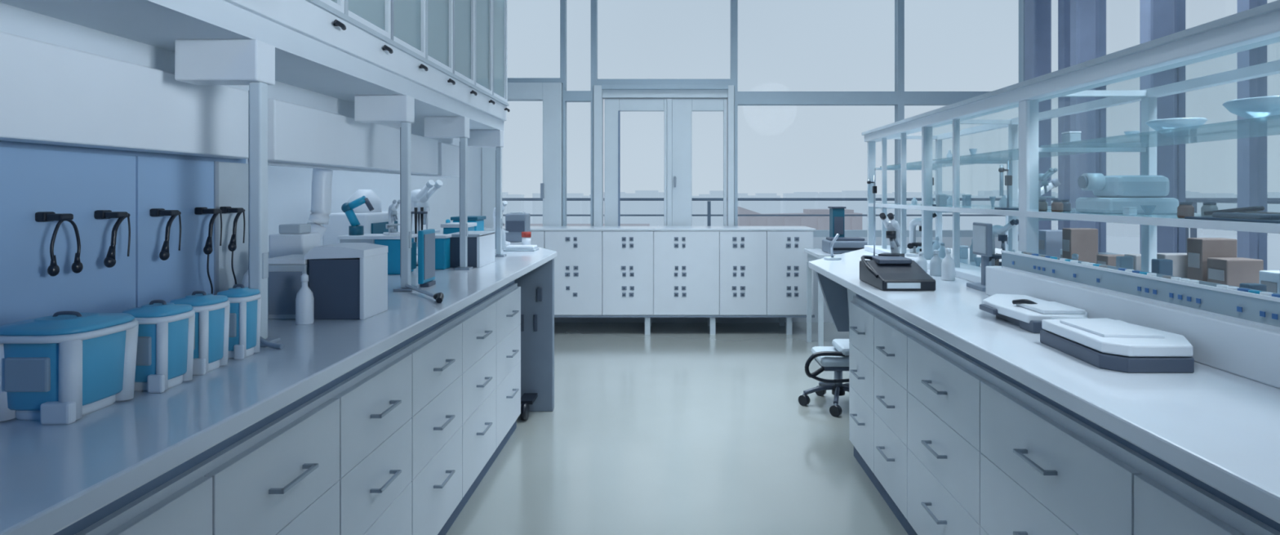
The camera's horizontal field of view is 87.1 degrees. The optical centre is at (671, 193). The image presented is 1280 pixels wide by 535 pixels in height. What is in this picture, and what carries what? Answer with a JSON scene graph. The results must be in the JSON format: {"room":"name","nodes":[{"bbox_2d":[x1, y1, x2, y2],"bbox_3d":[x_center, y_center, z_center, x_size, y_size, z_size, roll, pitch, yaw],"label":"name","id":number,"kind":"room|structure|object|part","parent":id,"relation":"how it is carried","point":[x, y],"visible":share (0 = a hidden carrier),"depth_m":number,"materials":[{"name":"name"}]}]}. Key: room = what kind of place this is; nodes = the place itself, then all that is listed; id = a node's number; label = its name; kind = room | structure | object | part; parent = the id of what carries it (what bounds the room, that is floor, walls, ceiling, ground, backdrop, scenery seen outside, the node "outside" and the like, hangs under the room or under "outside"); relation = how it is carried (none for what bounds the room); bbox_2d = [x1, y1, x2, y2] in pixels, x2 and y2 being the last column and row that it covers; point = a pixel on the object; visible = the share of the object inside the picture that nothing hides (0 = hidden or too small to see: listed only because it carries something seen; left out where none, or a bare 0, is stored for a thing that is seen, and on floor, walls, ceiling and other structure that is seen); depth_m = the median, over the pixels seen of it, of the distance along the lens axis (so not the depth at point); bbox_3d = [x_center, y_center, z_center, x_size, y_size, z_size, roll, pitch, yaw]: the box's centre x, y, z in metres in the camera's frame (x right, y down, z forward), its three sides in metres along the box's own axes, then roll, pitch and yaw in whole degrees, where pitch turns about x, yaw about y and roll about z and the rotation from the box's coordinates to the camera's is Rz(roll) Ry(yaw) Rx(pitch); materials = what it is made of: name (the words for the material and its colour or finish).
{"room":"laboratory","nodes":[
{"label":"laboratory","id":0,"kind":"room"},
{"bbox_2d":[0,137,481,252],"bbox_3d":[-1.650,-0.650,2.400,0.700,3.900,9.000,0,0,0],"label":"wall","id":1,"kind":"structure","parent":0,"point":[289,188],"depth_m":3.83,"materials":[{"name":"white paint"}]},
{"bbox_2d":[0,146,248,325],"bbox_3d":[-1.295,0.132,0.525,0.014,0.444,3.050,0,0,0],"label":"panel","id":2,"kind":"object","parent":1,"relation":"attached to","point":[33,180],"visible":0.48,"depth_m":1.54,"materials":[{"name":"blue paint"}]},
{"bbox_2d":[35,211,83,275],"bbox_3d":[-1.265,0.103,1.382,0.054,0.130,0.074,0,0,0],"label":"headset","id":3,"kind":"object","parent":2,"relation":"hanging from","point":[53,269],"visible":1,"depth_m":1.36,"materials":[{"name":"black plastic"}]},
{"bbox_2d":[94,209,130,267],"bbox_3d":[-1.265,0.102,1.513,0.055,0.127,0.068,0,0,0],"label":"headset","id":4,"kind":"object","parent":2,"relation":"hanging from","point":[109,261],"visible":1,"depth_m":1.50,"materials":[{"name":"black plastic"}]},
{"bbox_2d":[150,208,181,260],"bbox_3d":[-1.265,0.102,1.673,0.055,0.127,0.068,0,0,0],"label":"headset","id":5,"kind":"object","parent":2,"relation":"hanging from","point":[164,254],"visible":1,"depth_m":1.66,"materials":[{"name":"black plastic"}]},
{"bbox_2d":[194,207,222,294],"bbox_3d":[-1.265,0.194,1.828,0.055,0.313,0.068,0,0,0],"label":"headset","id":6,"kind":"object","parent":2,"relation":"hanging from","point":[207,249],"visible":0.92,"depth_m":1.82,"materials":[{"name":"black plastic"}]},
{"bbox_2d":[219,206,244,284],"bbox_3d":[-1.265,0.194,1.928,0.055,0.313,0.068,0,0,0],"label":"headset","id":7,"kind":"object","parent":2,"relation":"hanging from","point":[232,246],"visible":0.96,"depth_m":1.92,"materials":[{"name":"black plastic"}]},
{"bbox_2d":[0,0,510,177],"bbox_3d":[-1.109,-0.845,1.435,0.381,1.510,4.870,0,0,0],"label":"upper cabinet","id":8,"kind":"object","parent":1,"relation":"attached to","point":[451,56],"depth_m":1.77,"materials":[{"name":"white paint"}]},
{"bbox_3d":[-1.117,-0.223,1.420,0.325,0.265,4.840,0,0,0],"label":"service duct panel","id":9,"kind":"part","parent":8,"relation":"part of","materials":[{"name":"white metal"}]},
{"bbox_2d":[445,322,908,534],"bbox_3d":[0.850,1.350,2.400,5.700,0.100,9.000,0,0,0],"label":"floor","id":10,"kind":"structure","parent":0,"point":[678,428],"depth_m":3.46,"materials":[{"name":"plastic"}]},
{"bbox_2d":[0,241,557,534],"bbox_3d":[-1.298,0.828,2.350,1.195,0.945,5.700,0,0,0],"label":"lab bench","id":11,"kind":"object","parent":10,"relation":"on","point":[389,421],"visible":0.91,"depth_m":1.61,"materials":[{"name":"white laminate"}]},
{"bbox_2d":[0,311,138,424],"bbox_3d":[-0.990,0.274,1.100,0.158,0.162,0.158,0,0,0],"label":"storage bin","id":12,"kind":"object","parent":11,"relation":"on","point":[61,367],"visible":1,"depth_m":1.04,"materials":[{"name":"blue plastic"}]},
{"bbox_2d":[122,299,195,392],"bbox_3d":[-0.945,0.275,1.235,0.097,0.159,0.097,0,0,0],"label":"storage bin","id":13,"kind":"object","parent":11,"relation":"on","point":[166,331],"visible":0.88,"depth_m":1.20,"materials":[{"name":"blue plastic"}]},
{"bbox_2d":[169,290,230,374],"bbox_3d":[-0.950,0.275,1.350,0.090,0.159,0.090,0,0,0],"label":"storage bin","id":14,"kind":"object","parent":11,"relation":"on","point":[211,326],"visible":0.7,"depth_m":1.33,"materials":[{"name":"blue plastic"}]},
{"bbox_2d":[216,284,261,359],"bbox_3d":[-0.945,0.276,1.465,0.075,0.157,0.075,0,0,0],"label":"storage bin","id":15,"kind":"object","parent":11,"relation":"on","point":[245,311],"visible":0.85,"depth_m":1.44,"materials":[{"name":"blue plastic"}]},
{"bbox_2d":[241,269,248,286],"bbox_3d":[-1.220,0.260,1.970,0.070,0.190,0.070,0,0,0],"label":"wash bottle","id":16,"kind":"object","parent":11,"relation":"on","point":[245,280],"visible":0.08,"depth_m":1.94,"materials":[{"name":"white plastic"}]},
{"bbox_2d":[248,81,284,349],"bbox_3d":[-0.946,0.048,1.567,0.121,0.615,0.086,0,0,0],"label":"support post","id":17,"kind":"object","parent":11,"relation":"on","point":[258,254],"visible":0.77,"depth_m":1.56,"materials":[{"name":"metal"}]},
{"bbox_2d":[295,273,314,324],"bbox_3d":[-1.000,0.287,1.830,0.044,0.135,0.044,0,0,0],"label":"wash bottle","id":18,"kind":"object","parent":11,"relation":"on","point":[304,300],"visible":1,"depth_m":1.81,"materials":[{"name":"white plastic"}]},
{"bbox_2d":[306,168,333,239],"bbox_3d":[-1.409,0.126,2.600,0.168,0.458,0.110,0,0,-44],"label":"pipe","id":19,"kind":"object","parent":11,"relation":"on","point":[322,179],"visible":0.44,"depth_m":2.59,"materials":[{"name":"white plastic"}]},
{"bbox_2d":[267,242,387,319],"bbox_3d":[-1.006,0.253,1.960,0.288,0.205,0.160,0,0,0],"label":"storage box","id":20,"kind":"object","parent":11,"relation":"on","point":[347,280],"visible":0.85,"depth_m":1.89,"materials":[{"name":"grey plastic"}]},
{"bbox_2d":[269,223,319,257],"bbox_3d":[-1.225,0.228,2.183,0.110,0.255,0.115,0,0,0],"label":"instrument","id":21,"kind":"object","parent":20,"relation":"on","point":[291,238],"visible":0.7,"depth_m":2.13,"materials":[{"name":"white plastic"}]},
{"bbox_2d":[322,189,399,245],"bbox_3d":[-1.605,0.168,3.500,0.230,0.375,0.400,0,0,0],"label":"station","id":22,"kind":"object","parent":11,"relation":"on","point":[374,221],"visible":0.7,"depth_m":3.35,"materials":[{"name":"plastic"}]},
{"bbox_2d":[337,233,417,274],"bbox_3d":[-1.302,0.270,2.990,0.295,0.170,0.160,0,0,0],"label":"teal analyser","id":23,"kind":"object","parent":11,"relation":"on","point":[393,242],"visible":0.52,"depth_m":2.93,"materials":[{"name":"plastic"}]},
{"bbox_2d":[341,195,373,235],"bbox_3d":[-1.393,0.098,2.980,0.143,0.174,0.060,0,0,0],"label":"robotic arm","id":24,"kind":"object","parent":23,"relation":"on","point":[355,228],"visible":1,"depth_m":2.96},
{"bbox_2d":[382,200,399,235],"bbox_3d":[-1.235,0.107,2.984,0.065,0.156,0.098,0,0,-40],"label":"microscope","id":25,"kind":"object","parent":23,"relation":"on","point":[393,213],"visible":0.95,"depth_m":2.98,"materials":[{"name":"white plastic"}]},
{"bbox_2d":[393,121,444,302],"bbox_3d":[-0.882,0.048,2.322,0.090,0.616,0.408,0,0,-34],"label":"support post","id":26,"kind":"object","parent":11,"relation":"on","point":[406,126],"visible":1,"depth_m":2.44,"materials":[{"name":"metal"}]},
{"bbox_2d":[411,207,428,266],"bbox_3d":[-1.250,0.212,3.320,0.100,0.285,0.100,0,0,0],"label":"stand","id":27,"kind":"object","parent":11,"relation":"on","point":[420,214],"visible":0.56,"depth_m":3.31,"materials":[{"name":"grey plastic"}]},
{"bbox_2d":[417,228,435,286],"bbox_3d":[-0.938,0.247,2.575,0.035,0.215,0.130,0,0,0],"label":"display","id":28,"kind":"object","parent":11,"relation":"on","point":[426,237],"visible":1,"depth_m":2.54,"materials":[{"name":"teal plastic"}]},
{"bbox_2d":[411,179,443,254],"bbox_3d":[-1.482,0.138,3.989,0.271,0.434,0.180,0,0,33],"label":"microscope","id":29,"kind":"object","parent":11,"relation":"on","point":[423,195],"visible":0.52,"depth_m":3.97,"materials":[{"name":"white plastic"}]},
{"bbox_2d":[435,234,451,269],"bbox_3d":[-1.103,0.275,3.160,0.105,0.160,0.090,0,0,0],"label":"box","id":30,"kind":"object","parent":11,"relation":"on","point":[442,241],"visible":0.5,"depth_m":3.12,"materials":[{"name":"plastic"}]},
{"bbox_2d":[453,137,472,270],"bbox_3d":[-0.972,0.048,3.135,0.070,0.615,0.060,0,0,0],"label":"support post","id":31,"kind":"object","parent":11,"relation":"on","point":[463,140],"visible":1,"depth_m":3.12,"materials":[{"name":"metal"}]},
{"bbox_2d":[450,215,485,231],"bbox_3d":[-1.230,0.247,4.065,0.160,0.215,0.190,0,0,0],"label":"box","id":32,"kind":"object","parent":11,"relation":"on","point":[479,220],"visible":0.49,"depth_m":4.00,"materials":[{"name":"plastic"}]},
{"bbox_2d":[448,231,494,267],"bbox_3d":[-0.996,0.275,3.345,0.158,0.160,0.280,0,0,0],"label":"storage box","id":33,"kind":"object","parent":11,"relation":"on","point":[481,244],"visible":0.67,"depth_m":3.21,"materials":[{"name":"grey plastic"}]},
{"bbox_2d":[440,222,476,234],"bbox_3d":[-1.140,0.258,3.600,0.140,0.195,0.180,0,0,0],"label":"box","id":34,"kind":"object","parent":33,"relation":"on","point":[452,227],"visible":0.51,"depth_m":3.52,"materials":[{"name":"plastic"}]},
{"bbox_2d":[494,146,506,257],"bbox_3d":[-0.972,0.048,3.775,0.070,0.615,0.060,0,0,0],"label":"support post","id":35,"kind":"object","parent":11,"relation":"on","point":[499,220],"visible":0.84,"depth_m":3.76,"materials":[{"name":"metal"}]},
{"bbox_2d":[494,228,506,248],"bbox_3d":[-1.100,0.265,4.300,0.070,0.180,0.070,0,0,0],"label":"bottle","id":36,"kind":"object","parent":11,"relation":"on","point":[504,235],"visible":0.28,"depth_m":4.28,"materials":[{"name":"grey plastic"}]},
{"bbox_2d":[493,200,510,244],"bbox_3d":[-1.193,0.203,4.637,0.126,0.304,0.190,0,0,-29],"label":"microscope","id":37,"kind":"object","parent":11,"relation":"on","point":[504,202],"visible":0.29,"depth_m":4.64,"materials":[{"name":"white plastic"}]},
{"bbox_2d":[505,212,529,241],"bbox_3d":[-1.135,0.247,4.945,0.150,0.215,0.170,0,0,0],"label":"instrument case","id":38,"kind":"object","parent":11,"relation":"on","point":[516,223],"visible":0.77,"depth_m":4.87,"materials":[{"name":"plastic"}]},
{"bbox_2d":[503,244,538,251],"bbox_3d":[-0.935,0.340,4.175,0.190,0.030,0.150,0,0,0],"label":"tray","id":39,"kind":"object","parent":11,"relation":"on","point":[510,247],"visible":1,"depth_m":4.11,"materials":[{"name":"grey plastic"}]},
{"bbox_2d":[521,231,531,244],"bbox_3d":[-0.980,0.307,4.520,0.064,0.095,0.064,0,0,0],"label":"jar","id":40,"kind":"object","parent":11,"relation":"on","point":[526,236],"visible":0.83,"depth_m":4.49,"materials":[{"name":"white plastic"}]},
{"bbox_2d":[484,226,816,334],"bbox_3d":[-0.225,0.812,6.408,3.090,0.975,0.504,0,0,0],"label":"storage cabinet","id":41,"kind":"object","parent":10,"relation":"on","point":[711,273],"visible":0.78,"depth_m":6.17,"materials":[{"name":"white laminate"}]},
{"bbox_2d":[798,338,848,417],"bbox_3d":[1.000,1.105,4.120,0.449,0.390,0.469,0,0,0],"label":"office chair","id":42,"kind":"object","parent":10,"relation":"on","point":[835,357],"visible":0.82,"depth_m":3.98,"materials":[{"name":"grey plastic"}]},
{"bbox_2d":[804,248,856,346],"bbox_3d":[1.785,0.895,5.650,1.230,0.810,0.600,0,0,0],"label":"side table","id":43,"kind":"object","parent":10,"relation":"on","point":[813,254],"visible":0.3,"depth_m":5.68,"materials":[{"name":"grey plastic"}]},
{"bbox_2d":[822,236,867,253],"bbox_3d":[1.445,0.430,5.555,0.350,0.120,0.290,0,0,0],"label":"printer","id":44,"kind":"object","parent":43,"relation":"on","point":[842,245],"visible":0.78,"depth_m":5.42,"materials":[{"name":"grey plastic"}]},
{"bbox_2d":[827,206,845,236],"bbox_3d":[1.420,0.302,5.785,0.120,0.375,0.150,0,0,0],"label":"case","id":45,"kind":"object","parent":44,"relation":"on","point":[837,214],"visible":0.8,"depth_m":5.72,"materials":[{"name":"blue glass"}]},
{"bbox_2d":[808,244,1279,534],"bbox_3d":[1.405,0.777,1.925,1.390,1.045,4.850,0,0,0],"label":"lab bench","id":46,"kind":"object","parent":10,"relation":"on","point":[963,421],"visible":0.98,"depth_m":1.59,"materials":[{"name":"white laminate"}]},
{"bbox_2d":[823,233,840,260],"bbox_3d":[0.860,0.285,3.600,0.090,0.140,0.090,0,0,0],"label":"desk lamp arm","id":47,"kind":"object","parent":46,"relation":"on","point":[832,257],"visible":1,"depth_m":3.58,"materials":[{"name":"grey plastic"}]},
{"bbox_2d":[866,174,878,256],"bbox_3d":[1.112,0.128,3.720,0.076,0.455,0.061,0,0,0],"label":"stand","id":48,"kind":"object","parent":46,"relation":"on","point":[868,182],"visible":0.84,"depth_m":3.72,"materials":[{"name":"grey metal"}]},
{"bbox_2d":[878,212,904,257],"bbox_3d":[0.983,0.221,3.009,0.112,0.269,0.168,0,0,34],"label":"microscope","id":49,"kind":"object","parent":46,"relation":"on","point":[893,226],"visible":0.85,"depth_m":3.00,"materials":[{"name":"white plastic"}]},
{"bbox_2d":[859,255,935,290],"bbox_3d":[0.849,0.301,2.591,0.222,0.108,0.317,0,0,0],"label":"reader","id":50,"kind":"object","parent":46,"relation":"on","point":[883,273],"visible":1,"depth_m":2.53,"materials":[{"name":"plastic"}]},
{"bbox_2d":[905,212,937,256],"bbox_3d":[1.288,0.212,3.462,0.141,0.226,0.094,0,0,44],"label":"microscope","id":51,"kind":"object","parent":46,"relation":"on","point":[913,245],"visible":0.67,"depth_m":3.48,"materials":[{"name":"white plastic"}]},
{"bbox_2d":[915,251,927,271],"bbox_3d":[1.130,0.310,3.050,0.052,0.090,0.052,0,0,0],"label":"bottle","id":52,"kind":"object","parent":46,"relation":"on","point":[920,260],"visible":0.81,"depth_m":3.03,"materials":[{"name":"white plastic"}]},
{"bbox_2d":[929,249,942,275],"bbox_3d":[1.140,0.300,2.900,0.052,0.110,0.052,0,0,0],"label":"bottle","id":53,"kind":"object","parent":46,"relation":"on","point":[935,261],"visible":0.93,"depth_m":2.88,"materials":[{"name":"grey plastic"}]},
{"bbox_2d":[932,236,941,253],"bbox_3d":[1.500,0.300,3.800,0.052,0.110,0.052,0,0,0],"label":"bottle","id":54,"kind":"object","parent":46,"relation":"on","point":[936,245],"visible":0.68,"depth_m":3.79,"materials":[{"name":"white plastic"}]},
{"bbox_2d":[937,242,946,257],"bbox_3d":[1.450,0.310,3.600,0.052,0.090,0.052,0,0,0],"label":"bottle","id":55,"kind":"object","parent":46,"relation":"on","point":[942,254],"visible":0.73,"depth_m":3.58,"materials":[{"name":"white plastic"}]},
{"bbox_2d":[941,248,955,280],"bbox_3d":[1.130,0.290,2.750,0.052,0.130,0.052,0,0,0],"label":"bottle","id":56,"kind":"object","parent":46,"relation":"on","point":[948,264],"visible":1,"depth_m":2.73,"materials":[{"name":"white plastic"}]},
{"bbox_2d":[915,238,1015,266],"bbox_3d":[1.519,0.297,3.143,0.188,0.116,1.677,0,0,0],"label":"glassware","id":57,"kind":"object","parent":46,"relation":"on","point":[963,249],"visible":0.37,"depth_m":3.51,"materials":[{"name":"clear glass"}]},
{"bbox_2d":[966,222,992,291],"bbox_3d":[1.155,0.233,2.490,0.070,0.245,0.140,0,0,0],"label":"monitor","id":58,"kind":"object","parent":46,"relation":"on","point":[982,232],"visible":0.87,"depth_m":2.48,"materials":[{"name":"grey plastic"}]},
{"bbox_2d":[989,218,1018,266],"bbox_3d":[1.507,0.236,3.070,0.099,0.239,0.149,0,0,-34],"label":"microscope","id":59,"kind":"object","parent":46,"relation":"on","point":[1000,229],"visible":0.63,"depth_m":3.06,"materials":[{"name":"white plastic"}]},
{"bbox_2d":[1004,177,1061,250],"bbox_3d":[1.920,0.138,3.592,0.271,0.434,0.180,0,0,21],"label":"microscope","id":60,"kind":"object","parent":46,"relation":"on","point":[1054,183],"visible":0.16,"depth_m":3.54,"materials":[{"name":"white plastic"}]},
{"bbox_2d":[979,293,1088,333],"bbox_3d":[0.990,0.321,1.880,0.200,0.068,0.398,0,0,0],"label":"balance scale","id":61,"kind":"object","parent":46,"relation":"on","point":[1027,312],"visible":0.86,"depth_m":1.79,"materials":[{"name":"white plastic"}]},
{"bbox_2d":[862,0,1279,272],"bbox_3d":[1.452,-0.015,2.385,0.495,0.739,3.770,0,0,0],"label":"shelving rack","id":62,"kind":"object","parent":46,"relation":"on","point":[1259,26],"visible":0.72,"depth_m":2.33,"materials":[{"name":"white metal"}]},
{"bbox_2d":[920,177,935,205],"bbox_3d":[1.302,-0.038,3.400,0.076,0.204,0.061,0,0,0],"label":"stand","id":63,"kind":"object","parent":62,"relation":"on","point":[932,177],"visible":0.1,"depth_m":3.39,"materials":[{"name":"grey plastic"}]},
{"bbox_2d":[994,160,1018,209],"bbox_3d":[1.302,-0.033,2.619,0.076,0.194,0.061,0,0,0],"label":"stand","id":64,"kind":"object","parent":62,"relation":"in","point":[1008,178],"visible":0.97,"depth_m":2.60,"materials":[{"name":"grey metal"}]},
{"bbox_2d":[911,193,1156,215],"bbox_3d":[1.459,0.033,2.498,0.343,0.061,2.992,0,0,0],"label":"glassware","id":65,"kind":"object","parent":62,"relation":"in","point":[941,199],"visible":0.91,"depth_m":3.14,"materials":[{"name":"clear glass"}]},
{"bbox_2d":[1038,199,1047,211],"label":"jars","id":66,"kind":"object","parent":62,"relation":"on","point":[1042,205],"depth_m":2.39,"materials":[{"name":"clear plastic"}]},
{"bbox_2d":[946,130,1140,157],"bbox_3d":[1.429,-0.199,2.386,0.210,0.062,2.405,0,0,0],"label":"glassware","id":67,"kind":"object","parent":62,"relation":"in","point":[1068,136],"visible":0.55,"depth_m":2.24,"materials":[{"name":"clear glass"}]},
{"bbox_2d":[1038,167,1057,208],"bbox_3d":[1.502,-0.018,2.712,0.068,0.165,0.103,0,0,-17],"label":"microscope","id":68,"kind":"object","parent":62,"relation":"on","point":[1051,171],"visible":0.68,"depth_m":2.70,"materials":[{"name":"white plastic"}]},
{"bbox_2d":[1051,199,1071,211],"label":"jars","id":69,"kind":"object","parent":62,"relation":"on","point":[1058,205],"depth_m":2.32,"materials":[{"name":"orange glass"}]},
{"bbox_2d":[1075,173,1178,213],"bbox_3d":[1.435,0.000,2.150,0.250,0.128,0.180,0,0,0],"label":"instrument","id":70,"kind":"object","parent":62,"relation":"on","point":[1114,193],"visible":0.98,"depth_m":2.08,"materials":[{"name":"plastic"}]},
{"bbox_2d":[1145,117,1208,130],"bbox_3d":[1.500,-0.193,2.000,0.150,0.050,0.150,0,0,0],"label":"glass dish","id":71,"kind":"object","parent":62,"relation":"on","point":[1174,122],"visible":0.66,"depth_m":1.95,"materials":[{"name":"clear glass"}]},
{"bbox_2d":[1177,201,1194,217],"label":"jars","id":72,"kind":"object","parent":62,"relation":"on","point":[1185,209],"depth_m":1.73,"materials":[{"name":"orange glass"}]},
{"bbox_2d":[1200,201,1217,216],"label":"jars","id":73,"kind":"object","parent":62,"relation":"on","point":[1207,206],"depth_m":1.74,"materials":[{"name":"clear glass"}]},
{"bbox_2d":[1184,205,1279,223],"bbox_3d":[1.350,0.047,1.550,0.140,0.035,0.260,0,0,0],"label":"tray","id":74,"kind":"object","parent":62,"relation":"on","point":[1248,214],"visible":1,"depth_m":1.55,"materials":[{"name":"clear glass"}]},
{"bbox_2d":[1222,95,1279,118],"bbox_3d":[1.420,-0.196,1.600,0.170,0.055,0.170,0,0,0],"label":"glass dish","id":75,"kind":"object","parent":62,"relation":"on","point":[1268,105],"visible":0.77,"depth_m":1.57,"materials":[{"name":"clear glass"}]},
{"bbox_2d":[1071,253,1078,260],"bbox_3d":[1.500,0.290,2.500,0.052,0.130,0.052,0,0,0],"label":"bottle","id":76,"kind":"object","parent":46,"relation":"on","point":[1074,256],"visible":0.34,"depth_m":2.49,"materials":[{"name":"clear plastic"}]},
{"bbox_2d":[1040,317,1194,373],"bbox_3d":[0.975,0.325,1.488,0.219,0.061,0.325,0,0,0],"label":"balance scale","id":77,"kind":"object","parent":46,"relation":"on","point":[1119,345],"visible":1,"depth_m":1.38,"materials":[{"name":"grey plastic"}]},
{"bbox_2d":[1000,249,1279,330],"bbox_3d":[1.167,0.224,1.650,0.086,0.062,1.308,0,0,0],"label":"power strip","id":78,"kind":"object","parent":46,"relation":"on","point":[1252,306],"visible":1,"depth_m":1.56,"materials":[{"name":"white plastic"}]},
{"bbox_2d":[1038,227,1279,293],"bbox_3d":[1.822,0.255,2.207,0.182,0.200,2.014,0,0,0],"label":"boxes","id":79,"kind":"object","parent":46,"relation":"on","point":[1211,260],"visible":0.45,"depth_m":2.31,"materials":[{"name":"brown cardboard"}]},
{"bbox_2d":[1115,256,1266,291],"bbox_3d":[1.493,0.280,1.748,0.101,0.150,0.895,0,0,0],"label":"boxes","id":80,"kind":"object","parent":46,"relation":"on","point":[1162,266],"visible":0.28,"depth_m":2.07,"materials":[{"name":"cardboard"}]},
{"bbox_2d":[554,236,1018,322],"bbox_3d":[0.835,0.870,6.830,5.470,0.860,0.140,0,0,0],"label":"wall","id":81,"kind":"structure","parent":0,"point":[817,241],"depth_m":6.76,"materials":[{"name":"white paint"}]},
{"bbox_2d":[481,82,562,227],"bbox_3d":[-1.500,-0.333,6.760,0.790,1.545,0.200,0,0,0],"label":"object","id":82,"kind":"structure","parent":81,"relation":"in","point":[550,93],"depth_m":6.70,"materials":[{"name":"paint"}]},
{"bbox_2d":[507,0,562,83],"bbox_3d":[-1.500,-1.855,6.810,0.800,1.490,0.100,0,0,0],"label":"window","id":83,"kind":"structure","parent":82,"relation":"attached to","point":[509,79],"depth_m":6.76,"materials":[{"name":"paint"}]},
{"bbox_2d":[562,95,593,226],"bbox_3d":[-0.947,-0.270,6.810,0.307,1.420,0.100,0,0,0],"label":"window","id":84,"kind":"structure","parent":81,"relation":"in","point":[566,99],"depth_m":6.76,"materials":[{"name":"paint"}]},
{"bbox_2d":[562,0,593,95],"bbox_3d":[-0.947,-1.790,6.810,0.307,1.620,0.100,0,0,0],"label":"window","id":85,"kind":"structure","parent":84,"relation":"attached to","point":[565,92],"depth_m":6.76,"materials":[{"name":"paint"}]},
{"bbox_2d":[593,84,733,226],"bbox_3d":[-0.082,-0.322,6.780,1.407,1.523,0.160,0,0,0],"label":"door","id":86,"kind":"structure","parent":81,"relation":"in","point":[677,106],"depth_m":6.76,"materials":[{"name":"paint"}]},
{"bbox_2d":[593,0,734,85],"bbox_3d":[-0.083,-1.843,6.810,1.421,1.515,0.100,0,0,0],"label":"window","id":87,"kind":"structure","parent":86,"relation":"attached to","point":[596,82],"depth_m":6.76,"materials":[{"name":"paint"}]},
{"bbox_2d":[733,97,901,236],"bbox_3d":[1.466,-0.260,6.810,1.677,1.400,0.100,0,0,0],"label":"window","id":88,"kind":"structure","parent":81,"relation":"in","point":[896,102],"depth_m":6.76,"materials":[{"name":"paint"}]},
{"bbox_2d":[733,0,901,97],"bbox_3d":[1.466,-1.780,6.810,1.677,1.640,0.100,0,0,0],"label":"window","id":89,"kind":"structure","parent":88,"relation":"attached to","point":[897,93],"depth_m":6.76,"materials":[{"name":"paint"}]},
{"bbox_2d":[901,97,1018,236],"bbox_3d":[2.938,-0.260,6.810,1.265,1.400,0.100,0,0,0],"label":"window","id":90,"kind":"structure","parent":81,"relation":"in","point":[904,101],"depth_m":6.76,"materials":[{"name":"paint"}]},
{"bbox_2d":[901,0,1024,97],"bbox_3d":[2.938,-1.780,6.810,1.265,1.640,0.100,0,0,0],"label":"window","id":91,"kind":"structure","parent":90,"relation":"attached to","point":[1021,2],"depth_m":6.76,"materials":[{"name":"paint"}]},
{"bbox_2d":[1024,0,1070,230],"bbox_3d":[3.460,-0.650,6.210,0.200,3.900,0.420,0,0,0],"label":"structural column","id":92,"kind":"structure","parent":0,"point":[1037,13],"depth_m":6.22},
{"bbox_2d":[1070,0,1095,228],"bbox_3d":[3.460,-0.650,5.660,0.160,3.900,0.120,0,0,0],"label":"structural column","id":93,"kind":"structure","parent":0,"point":[1082,12],"depth_m":5.60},
{"bbox_2d":[1139,0,1174,253],"bbox_3d":[3.450,-0.650,4.780,0.180,3.900,0.120,0,0,0],"label":"structural column","id":94,"kind":"structure","parent":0,"point":[1157,17],"depth_m":4.72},
{"bbox_3d":[3.635,-0.650,2.380,0.130,3.900,8.760,0,0,0],"label":"wall","id":95,"kind":"structure","parent":0,"visible":0},
{"bbox_2d":[502,0,1279,270],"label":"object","id":96,"kind":"structure","parent":95,"relation":"in","point":[1255,148],"depth_m":4.17,"materials":[{"name":"paint"}]},
{"bbox_3d":[-2.500,0.690,2.780,23.000,1.260,11.560,0,0,0],"label":"terrace railing","id":97,"kind":"part","parent":96,"relation":"part of","materials":[{"name":"grey metal"}]},
{"bbox_2d":[1098,4,1100,251],"bbox_3d":[3.625,-1.025,6.250,0.110,3.150,1.020,0,0,0],"label":"window","id":98,"kind":"structure","parent":95,"relation":"in","point":[1099,4],"depth_m":5.74,"materials":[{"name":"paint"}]},
{"bbox_2d":[1095,0,1115,253],"bbox_3d":[3.625,-1.025,5.300,0.110,3.150,0.880,0,0,0],"label":"window","id":99,"kind":"structure","parent":95,"relation":"in","point":[1102,8],"depth_m":5.70,"materials":[{"name":"paint"}]},
{"bbox_2d":[1174,0,1243,257],"bbox_3d":[3.625,-1.025,4.530,0.110,3.150,0.660,0,0,0],"label":"window","id":100,"kind":"structure","parent":95,"relation":"in","point":[1180,5],"depth_m":4.82,"materials":[{"name":"paint"}]},
{"label":"outside","id":101,"kind":"structure","parent":0,"visible":0},
{"bbox_2d":[524,200,1279,270],"bbox_3d":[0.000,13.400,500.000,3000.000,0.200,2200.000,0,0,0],"label":"ground","id":102,"kind":"structure","parent":101,"point":[1117,245],"depth_m":176.75,"materials":[{"name":"grey concrete"}]},
{"bbox_2d":[502,206,862,230],"bbox_3d":[-0.404,6.770,13.769,8.355,13.060,2.254,0,0,20],"label":"rooftop","id":103,"kind":"object","parent":102,"relation":"on","point":[820,223],"visible":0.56,"depth_m":12.00,"materials":[{"name":"grey concrete"}]},
{"bbox_2d":[502,190,1279,237],"bbox_3d":[27.438,6.200,122.355,536.284,14.200,324.710,0,0,0],"label":"skyline","id":104,"kind":"object","parent":102,"relation":"on","point":[573,207],"visible":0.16,"depth_m":217.04}
]}

